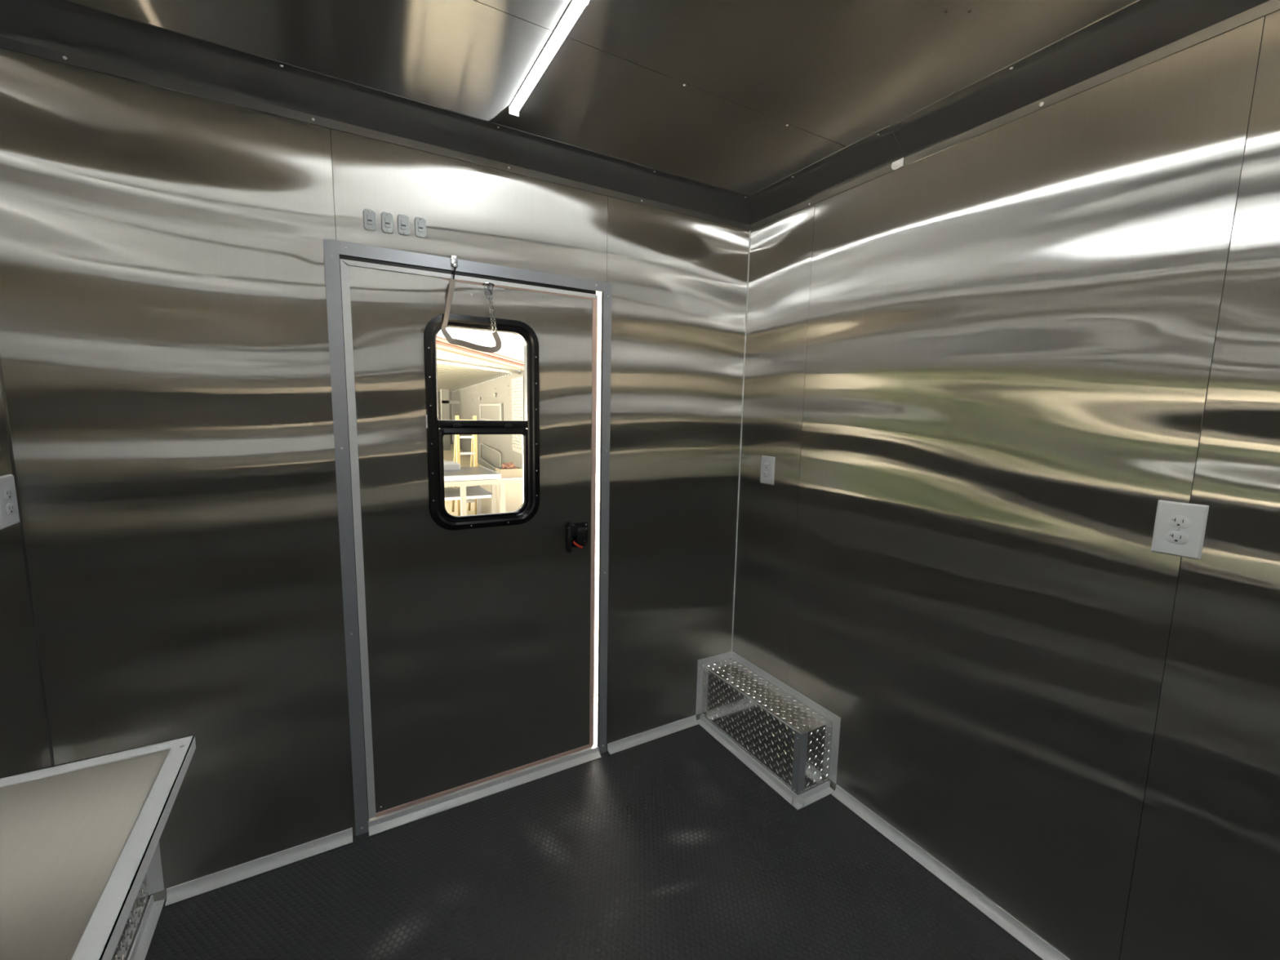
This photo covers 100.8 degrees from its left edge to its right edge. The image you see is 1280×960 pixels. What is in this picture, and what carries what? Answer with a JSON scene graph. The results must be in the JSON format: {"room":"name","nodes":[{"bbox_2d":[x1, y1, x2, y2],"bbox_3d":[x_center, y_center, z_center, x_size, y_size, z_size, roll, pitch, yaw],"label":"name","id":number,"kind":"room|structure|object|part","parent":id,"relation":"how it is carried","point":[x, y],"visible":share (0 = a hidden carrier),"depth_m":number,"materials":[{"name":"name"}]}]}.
{"room":"food trailer interior","nodes":[
{"label":"food trailer interior","id":0,"kind":"room"},
{"bbox_2d":[0,382,51,777],"bbox_3d":[-0.294,0.354,-0.766,0.050,2.134,4.650,-3,9,-30],"label":"wall","id":1,"kind":"structure","parent":0,"point":[24,739],"depth_m":1.17,"materials":[{"name":"metal"}]},
{"bbox_2d":[0,474,19,529],"bbox_3d":[-1.377,0.046,1.154,0.008,0.112,0.074,-3,9,-30],"label":"wall outlet","id":2,"kind":"object","parent":1,"relation":"attached to","point":[9,512],"visible":1,"depth_m":1.15,"materials":[{"name":"white plastic"}]},
{"bbox_2d":[4,488,13,499],"bbox_3d":[-1.375,0.030,1.153,0.002,0.025,0.033,-3,9,-30],"label":"socket","id":3,"kind":"object","parent":2,"relation":"attached to","point":[8,492],"depth_m":1.15,"materials":[{"name":"white plastic"}]},
{"bbox_2d":[5,502,14,515],"bbox_3d":[-1.375,0.063,1.157,0.002,0.025,0.033,-3,9,-30],"label":"socket","id":4,"kind":"object","parent":2,"relation":"attached to","point":[10,507],"depth_m":1.15,"materials":[{"name":"white plastic"}]},
{"bbox_2d":[0,734,195,959],"bbox_3d":[-0.148,0.669,-0.484,0.453,0.361,2.512,-3,9,-30],"label":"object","id":5,"kind":"structure","parent":1,"relation":"attached to","point":[79,840],"depth_m":0.51,"materials":[{"name":"metal"}]},
{"bbox_3d":[-0.766,0.350,0.564,0.453,0.018,0.020,-3,9,-30],"label":"edge trim","id":6,"kind":"part","parent":5,"relation":"part of","materials":[{"name":"metal"}]},
{"bbox_3d":[0.043,0.490,-0.399,0.020,0.018,2.512,-3,9,-30],"label":"edge trim","id":7,"kind":"part","parent":5,"relation":"part of","materials":[{"name":"metal"}]},
{"bbox_2d":[0,48,749,901],"bbox_3d":[-0.483,0.023,1.757,2.160,2.134,0.050,-3,9,-30],"label":"wall","id":8,"kind":"structure","parent":0,"point":[164,341],"depth_m":1.40,"materials":[{"name":"metal"}]},
{"bbox_2d":[0,355,54,766],"bbox_3d":[-1.402,-0.020,1.186,0.004,1.770,0.004,-3,9,-30],"label":"trim","id":9,"kind":"structure","parent":8,"relation":"attached to","point":[2,381],"depth_m":1.22,"materials":[{"name":"metal"}]},
{"bbox_2d":[164,827,352,906],"bbox_3d":[-1.074,1.103,1.521,0.438,0.030,0.026,-3,9,-30],"label":"baseboard","id":10,"kind":"structure","parent":8,"relation":"attached to","point":[224,877],"depth_m":1.51,"materials":[{"name":"metal"}]},
{"bbox_2d":[323,239,368,835],"bbox_3d":[-0.850,0.229,1.541,0.036,1.768,0.005,-3,9,-30],"label":"trim","id":11,"kind":"structure","parent":8,"relation":"attached to","point":[331,257],"depth_m":1.53,"materials":[{"name":"metal"}]},
{"bbox_2d":[363,208,376,231],"bbox_3d":[-0.748,-0.720,1.465,0.030,0.055,0.008,-3,9,-30],"label":"switch plate","id":12,"kind":"object","parent":8,"relation":"attached to","point":[369,215],"visible":1,"depth_m":1.46,"materials":[{"name":"grey plastic"}]},
{"bbox_2d":[0,0,750,231],"bbox_3d":[-0.449,-0.984,1.552,2.110,0.084,0.092,-3,9,-30],"label":"trim","id":13,"kind":"structure","parent":8,"relation":"attached to","point":[66,32],"depth_m":1.36,"materials":[{"name":"metal"}]},
{"bbox_2d":[381,212,393,233],"bbox_3d":[-0.709,-0.723,1.487,0.030,0.055,0.008,-3,9,-30],"label":"switch plate","id":14,"kind":"object","parent":8,"relation":"attached to","point":[387,219],"visible":1,"depth_m":1.49,"materials":[{"name":"grey plastic"}]},
{"bbox_2d":[397,213,409,235],"bbox_3d":[-0.673,-0.726,1.508,0.030,0.055,0.008,-3,9,-30],"label":"switch plate","id":15,"kind":"object","parent":8,"relation":"attached to","point":[402,220],"visible":1,"depth_m":1.51,"materials":[{"name":"grey plastic"}]},
{"bbox_2d":[414,217,426,238],"bbox_3d":[-0.633,-0.730,1.530,0.030,0.055,0.008,-3,9,-30],"label":"switch plate","id":16,"kind":"object","parent":8,"relation":"attached to","point":[420,222],"visible":1,"depth_m":1.53,"materials":[{"name":"grey plastic"}]},
{"bbox_2d":[323,238,612,292],"bbox_3d":[-0.474,-0.650,1.635,0.866,0.034,0.005,-3,9,-30],"label":"trim","id":17,"kind":"structure","parent":8,"relation":"attached to","point":[344,248],"depth_m":1.60,"materials":[{"name":"metal"}]},
{"bbox_2d":[339,254,597,821],"bbox_3d":[-0.501,0.209,1.754,0.783,1.701,0.043,-3,9,-30],"label":"door","id":18,"kind":"structure","parent":8,"relation":"in","point":[477,632],"depth_m":1.72,"materials":[{"name":"metal"}]},
{"bbox_3d":[-0.827,0.229,1.561,0.020,1.682,0.005,-3,9,-30],"label":"edge trim","id":19,"kind":"part","parent":18,"relation":"part of","materials":[{"name":"metal"}]},
{"bbox_3d":[-0.565,-0.169,1.641,0.024,0.010,0.005,-3,9,-30],"label":"finger pull","id":20,"kind":"part","parent":18,"relation":"part of","materials":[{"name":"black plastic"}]},
{"bbox_3d":[-0.484,-0.616,1.640,0.774,0.013,0.005,-3,9,-30],"label":"edge trim","id":21,"kind":"part","parent":18,"relation":"part of","materials":[{"name":"metal"}]},
{"bbox_3d":[-0.499,-0.179,1.698,0.281,0.024,0.028,-3,9,-30],"label":"meeting rail","id":22,"kind":"part","parent":18,"relation":"part of","materials":[{"name":"black metal"}]},
{"bbox_3d":[-0.501,-0.024,1.715,0.281,0.290,0.017,-3,9,-30],"label":"sash","id":23,"kind":"part","parent":18,"relation":"part of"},
{"bbox_2d":[482,282,497,331],"bbox_3d":[-0.465,-0.537,1.644,0.038,0.150,0.037,-3,9,-30],"label":"chain","id":24,"kind":"object","parent":18,"relation":"hanging from","point":[488,289],"visible":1,"depth_m":1.64,"materials":[{"name":"metal"}]},
{"bbox_3d":[-0.470,-0.587,1.648,0.038,0.052,0.014,-3,9,-30],"label":"eye plate","id":25,"kind":"part","parent":24,"relation":"part of","materials":[{"name":"metal"}]},
{"bbox_3d":[-0.427,-0.177,1.720,0.024,0.010,0.005,-3,9,-30],"label":"finger pull","id":26,"kind":"part","parent":18,"relation":"part of","materials":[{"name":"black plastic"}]},
{"bbox_2d":[564,521,587,552],"bbox_3d":[-0.222,0.197,1.875,0.103,0.103,0.063,-3,9,-30],"label":"paddle latch","id":27,"kind":"object","parent":18,"relation":"attached to","point":[575,533],"visible":1,"depth_m":1.89,"materials":[{"name":"black plastic"}]},
{"bbox_3d":[-0.243,0.198,1.860,0.041,0.103,0.067,0,7,-8],"label":"handle","id":28,"kind":"part","parent":27,"relation":"part of","materials":[{"name":"black plastic"}]},
{"bbox_3d":[-0.222,0.231,1.887,0.035,0.030,0.012,-1,8,-12],"label":"lever","id":29,"kind":"part","parent":27,"relation":"part of","materials":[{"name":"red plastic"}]},
{"bbox_3d":[-0.223,0.197,1.905,0.074,0.090,0.008,-3,9,-30],"label":"plate","id":30,"kind":"part","parent":27,"relation":"part of","materials":[{"name":"black plastic"}]},
{"bbox_2d":[440,255,501,352],"bbox_3d":[-0.513,-0.531,1.603,0.178,0.280,0.044,-3,9,-30],"label":"strap","id":31,"kind":"object","parent":8,"relation":"hanging from","point":[454,261],"visible":1,"depth_m":1.58,"materials":[{"name":"fabric"}]},
{"bbox_3d":[-0.552,-0.650,1.579,0.021,0.038,0.017,-3,9,-30],"label":"hook plate","id":32,"kind":"part","parent":31,"relation":"part of","materials":[{"name":"metal"}]},
{"bbox_2d":[368,742,601,836],"bbox_3d":[-0.513,1.068,1.872,0.798,0.031,0.076,-3,9,-30],"label":"trim","id":33,"kind":"structure","parent":8,"relation":"attached to","point":[415,812],"depth_m":1.82,"materials":[{"name":"metal"}]},
{"bbox_2d":[503,277,602,746],"bbox_3d":[-0.505,0.222,1.772,0.796,1.735,0.050,-3,9,-30],"label":"trim","id":34,"kind":"structure","parent":8,"relation":"attached to","point":[599,294],"depth_m":1.95,"materials":[{"name":"metal"}]},
{"bbox_2d":[598,283,612,753],"bbox_3d":[-0.129,0.189,1.954,0.032,1.768,0.005,-3,9,-30],"label":"trim","id":35,"kind":"structure","parent":8,"relation":"attached to","point":[606,315],"depth_m":1.95,"materials":[{"name":"metal"}]},
{"bbox_2d":[607,715,698,754],"bbox_3d":[0.062,1.041,2.172,0.425,0.030,0.026,-3,9,-30],"label":"baseboard","id":36,"kind":"structure","parent":8,"relation":"attached to","point":[624,744],"depth_m":2.17,"materials":[{"name":"metal"}]},
{"bbox_2d":[731,230,751,651],"bbox_3d":[0.423,-0.120,2.232,0.004,1.770,0.004,-3,9,-30],"label":"trim","id":37,"kind":"structure","parent":8,"relation":"attached to","point":[750,230],"depth_m":2.22,"materials":[{"name":"metal"}]},
{"bbox_2d":[144,724,1042,959],"bbox_3d":[0.633,1.393,-0.110,2.210,0.060,4.700,-3,9,-30],"label":"floor","id":38,"kind":"structure","parent":0,"point":[670,846],"depth_m":1.48,"materials":[{"name":"black rubber"}]},
{"bbox_2d":[111,841,164,959],"bbox_3d":[-0.693,1.151,0.233,0.175,0.280,2.630,-3,9,-30],"label":"vent cover","id":39,"kind":"object","parent":38,"relation":"on","point":[136,936],"visible":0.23,"depth_m":1.34,"materials":[{"name":"metal"}]},
{"bbox_3d":[-0.650,1.162,0.277,0.002,0.250,2.600,-3,9,-30],"label":"plate","id":40,"kind":"part","parent":39,"relation":"part of","materials":[{"name":"silver metal"}]},
{"bbox_3d":[-0.632,1.274,0.286,0.027,0.026,2.629,-3,9,-30],"label":"angle trim","id":41,"kind":"part","parent":39,"relation":"part of","materials":[{"name":"metal"}]},
{"bbox_3d":[-1.296,0.990,1.388,0.002,0.220,0.002,-3,9,-30],"label":"angle trim","id":42,"kind":"part","parent":39,"relation":"part of","materials":[{"name":"metal"}]},
{"bbox_3d":[-1.285,0.989,1.397,0.030,0.220,0.001,-3,9,-30],"label":"angle trim","id":43,"kind":"part","parent":39,"relation":"part of","materials":[{"name":"metal"}]},
{"bbox_2d":[695,651,840,809],"bbox_3d":[0.470,0.936,2.068,0.187,0.280,0.587,-3,9,-30],"label":"vent cover","id":44,"kind":"object","parent":38,"relation":"on","point":[787,739],"visible":1,"depth_m":1.97,"materials":[{"name":"metal"}]},
{"bbox_3d":[0.256,0.905,2.280,0.030,0.220,0.001,-3,9,-30],"label":"angle trim","id":45,"kind":"part","parent":44,"relation":"part of","materials":[{"name":"metal"}]},
{"bbox_3d":[0.269,0.904,2.285,0.002,0.220,0.002,-3,9,-30],"label":"angle trim","id":46,"kind":"part","parent":44,"relation":"part of","materials":[{"name":"metal"}]},
{"bbox_3d":[0.326,0.777,2.303,0.187,0.030,0.001,-3,9,-30],"label":"angle trim","id":47,"kind":"part","parent":44,"relation":"part of","materials":[{"name":"metal"}]},
{"bbox_3d":[0.406,0.952,2.050,0.002,0.250,0.557,-3,9,-30],"label":"plate","id":48,"kind":"part","parent":44,"relation":"part of","materials":[{"name":"silver metal"}]},
{"bbox_3d":[0.398,1.066,2.045,0.027,0.026,0.586,-3,9,-30],"label":"angle trim","id":49,"kind":"part","parent":44,"relation":"part of","materials":[{"name":"metal"}]},
{"bbox_3d":[0.409,0.830,2.034,0.002,0.006,0.555,-3,9,-30],"label":"angle trim","id":50,"kind":"part","parent":44,"relation":"part of","materials":[{"name":"metal"}]},
{"bbox_3d":[0.478,0.824,2.073,0.157,0.002,0.557,-3,9,-30],"label":"plate","id":51,"kind":"part","parent":44,"relation":"part of","materials":[{"name":"silver metal"}]},
{"bbox_3d":[0.552,0.808,2.098,0.001,0.030,0.587,-3,9,-30],"label":"angle trim","id":52,"kind":"part","parent":44,"relation":"part of","materials":[{"name":"metal"}]},
{"bbox_3d":[0.550,0.983,1.829,0.030,0.251,0.030,-3,9,-30],"label":"angle trim","id":53,"kind":"part","parent":44,"relation":"part of","materials":[{"name":"metal"}]},
{"bbox_3d":[0.606,1.096,1.843,0.184,0.026,0.027,-3,9,-30],"label":"angle trim","id":54,"kind":"part","parent":44,"relation":"part of","materials":[{"name":"metal"}]},
{"bbox_3d":[0.614,0.982,1.850,0.157,0.250,0.002,-3,9,-30],"label":"plate","id":55,"kind":"part","parent":44,"relation":"part of","materials":[{"name":"silver metal"}]},
{"bbox_3d":[0.689,0.966,1.875,0.001,0.220,0.030,-3,9,-30],"label":"angle trim","id":56,"kind":"part","parent":44,"relation":"part of","materials":[{"name":"metal"}]},
{"bbox_2d":[66,0,1137,195],"bbox_3d":[0.675,-0.781,-0.392,2.210,0.062,4.700,-3,9,-30],"label":"ceiling","id":57,"kind":"structure","parent":0,"point":[741,96],"depth_m":1.22,"materials":[{"name":"metal"}]},
{"bbox_2d":[508,0,589,116],"bbox_3d":[-0.061,-0.929,0.950,0.029,0.022,1.123,-3,9,-30],"label":"recessed light","id":58,"kind":"object","parent":57,"relation":"in","point":[575,8],"visible":1,"depth_m":1.19,"materials":[{"name":"white plastic"}]},
{"bbox_2d":[732,9,1279,959],"bbox_3d":[1.590,0.254,0.285,0.050,2.134,4.600,-3,9,-30],"label":"wall","id":59,"kind":"structure","parent":0,"point":[979,371],"depth_m":1.27,"materials":[{"name":"metal"}]},
{"bbox_2d":[760,455,775,485],"bbox_3d":[0.503,-0.039,2.096,0.008,0.112,0.074,-3,9,-30],"label":"wall outlet","id":60,"kind":"object","parent":59,"relation":"attached to","point":[767,463],"visible":1,"depth_m":2.09,"materials":[{"name":"white plastic"}]},
{"bbox_2d":[763,471,769,477],"bbox_3d":[0.500,-0.022,2.097,0.002,0.025,0.033,-3,9,-30],"label":"socket","id":61,"kind":"object","parent":60,"relation":"attached to","point":[766,473],"depth_m":2.10,"materials":[{"name":"white plastic"}]},
{"bbox_2d":[764,462,769,469],"bbox_3d":[0.501,-0.055,2.093,0.002,0.025,0.033,-3,9,-30],"label":"socket","id":62,"kind":"object","parent":60,"relation":"attached to","point":[766,465],"depth_m":2.09,"materials":[{"name":"white plastic"}]},
{"bbox_2d":[748,127,903,230],"bbox_3d":[0.567,-0.997,1.807,0.093,0.084,0.664,-3,9,-30],"label":"trim","id":63,"kind":"structure","parent":59,"relation":"attached to","point":[879,153],"depth_m":1.74,"materials":[{"name":"metal"}]},
{"bbox_2d":[831,784,1070,959],"bbox_3d":[1.684,1.335,0.148,0.026,0.030,4.010,-3,9,-30],"label":"baseboard","id":64,"kind":"structure","parent":59,"relation":"attached to","point":[1006,921],"depth_m":1.51,"materials":[{"name":"metal"}]},
{"bbox_2d":[885,0,1279,168],"bbox_3d":[1.711,-0.719,-0.162,0.092,0.084,3.948,-3,9,-30],"label":"trim","id":65,"kind":"structure","parent":59,"relation":"attached to","point":[1141,33],"depth_m":1.16,"materials":[{"name":"metal"}]},
{"bbox_2d":[1151,499,1208,559],"bbox_3d":[1.095,0.101,1.077,0.008,0.110,0.074,-3,9,-30],"label":"wall outlet","id":66,"kind":"object","parent":59,"relation":"attached to","point":[1180,528],"visible":1,"depth_m":1.07,"materials":[{"name":"white plastic"}]},
{"bbox_2d":[1165,530,1187,544],"bbox_3d":[1.092,0.117,1.078,0.002,0.025,0.033,-3,9,-30],"label":"socket","id":67,"kind":"object","parent":66,"relation":"attached to","point":[1172,537],"depth_m":1.08,"materials":[{"name":"white plastic"}]},
{"bbox_2d":[1168,515,1191,528],"bbox_3d":[1.093,0.084,1.073,0.002,0.025,0.033,-3,9,-30],"label":"socket","id":68,"kind":"object","parent":66,"relation":"attached to","point":[1174,521],"depth_m":1.07,"materials":[{"name":"white plastic"}]},
{"label":"outside","id":69,"kind":"structure","parent":0,"visible":0},
{"bbox_2d":[443,444,483,515],"bbox_3d":[-12.069,-1.444,23.916,120.000,0.100,130.000,-3,9,-30],"label":"ground","id":70,"kind":"structure","parent":69,"point":[447,455],"depth_m":16.88,"materials":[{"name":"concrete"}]},
{"bbox_2d":[451,415,477,515],"bbox_3d":[-3.021,-0.249,9.073,0.330,1.705,0.627,-3,9,-30],"label":"step ladder","id":71,"kind":"object","parent":70,"relation":"on","point":[473,453],"visible":0.62,"depth_m":8.84,"materials":[{"name":"white paint"}]},
{"bbox_3d":[-3.164,-0.235,9.041,0.040,1.680,0.543,-3,9,-30],"label":"leg","id":72,"kind":"part","parent":71,"relation":"part of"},
{"bbox_3d":[-3.006,-0.212,8.768,0.050,1.700,0.060,-3,9,-30],"label":"rail","id":73,"kind":"part","parent":71,"relation":"part of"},
{"bbox_3d":[-2.921,-0.248,9.180,0.040,1.680,0.543,-3,9,-30],"label":"leg","id":74,"kind":"part","parent":71,"relation":"part of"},
{"bbox_3d":[-2.764,-0.225,8.907,0.050,1.700,0.060,-3,9,-30],"label":"rail","id":75,"kind":"part","parent":71,"relation":"part of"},
{"bbox_2d":[444,466,501,514],"bbox_3d":[-3.041,0.374,7.153,2.070,0.952,1.060,-3,9,-30],"label":"work table","id":76,"kind":"object","parent":70,"relation":"on","point":[480,473],"visible":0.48,"depth_m":7.21,"materials":[{"name":"white paint"}]},
{"bbox_2d":[443,460,460,470],"bbox_3d":[-3.064,-0.195,7.421,1.010,0.110,0.300,-3,9,-30],"label":"lid","id":77,"kind":"object","parent":76,"relation":"on","point":[448,464],"visible":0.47,"depth_m":7.49,"materials":[{"name":"white paint"}]},
{"bbox_2d":[444,486,492,500],"bbox_3d":[-3.043,0.210,7.141,1.930,0.040,0.900,-3,9,-30],"label":"shelf","id":78,"kind":"object","parent":76,"relation":"attached to","point":[472,492],"depth_m":7.29,"materials":[{"name":"silver metal"}]},
{"bbox_3d":[-2.435,0.290,8.000,0.050,0.925,0.050,-3,9,-30],"label":"leg","id":79,"kind":"part","parent":76,"relation":"part of","materials":[{"name":"grey paint"}]},
{"bbox_3d":[-2.002,0.395,7.253,0.050,0.925,0.050,-3,9,-30],"label":"leg","id":80,"kind":"part","parent":76,"relation":"part of","materials":[{"name":"grey paint"}]},
{"bbox_2d":[435,336,524,471],"bbox_3d":[-8.432,-1.744,15.648,10.122,2.760,25.649,-3,9,-30],"label":"building","id":81,"kind":"structure","parent":70,"relation":"on","point":[459,368],"depth_m":13.14,"materials":[{"name":"white paint"}]},
{"bbox_3d":[-2.612,-1.376,11.275,0.032,1.580,1.229,-2,8,-24],"label":"perforated panel","id":82,"kind":"part","parent":81,"relation":"part of","materials":[{"name":"white paint"}]},
{"bbox_2d":[444,477,522,515],"bbox_3d":[-2.296,0.485,6.437,4.200,0.945,0.060,-3,9,-30],"label":"guard rail","id":83,"kind":"object","parent":70,"relation":"on","point":[502,482],"visible":0.14,"depth_m":6.54,"materials":[{"name":"grey paint"}]},
{"bbox_3d":[-2.167,0.508,6.515,0.060,0.885,0.060,-3,9,-30],"label":"post","id":84,"kind":"part","parent":83,"relation":"part of","materials":[{"name":"grey paint"}]},
{"bbox_3d":[-2.288,0.046,6.380,4.200,0.060,0.060,-3,9,-30],"label":"rail","id":85,"kind":"part","parent":83,"relation":"part of","materials":[{"name":"grey paint"}]},
{"bbox_3d":[-1.751,0.485,6.753,0.060,0.885,0.060,-3,9,-30],"label":"post","id":86,"kind":"part","parent":83,"relation":"part of","materials":[{"name":"grey paint"}]},
{"bbox_2d":[480,483,522,514],"bbox_3d":[-2.002,0.260,9.325,1.480,0.660,1.380,-3,9,-30],"label":"platform","id":87,"kind":"object","parent":70,"relation":"on","point":[513,491],"visible":0.06,"depth_m":8.56,"materials":[{"name":"beige wood"}]},
{"bbox_2d":[495,466,522,478],"bbox_3d":[-2.160,-0.099,8.722,0.360,0.200,0.310,-3,9,-30],"label":"cardboard box","id":88,"kind":"object","parent":87,"relation":"on","point":[510,473],"visible":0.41,"depth_m":8.59,"materials":[{"name":"beige cardboard"}]},
{"bbox_2d":[501,462,518,469],"bbox_3d":[-2.164,-0.208,8.707,0.249,0.174,0.243,6,9,31],"label":"folded cloth","id":89,"kind":"object","parent":88,"relation":"in","point":[506,465],"visible":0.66,"depth_m":8.63,"materials":[{"name":"fabric"}]}
]}

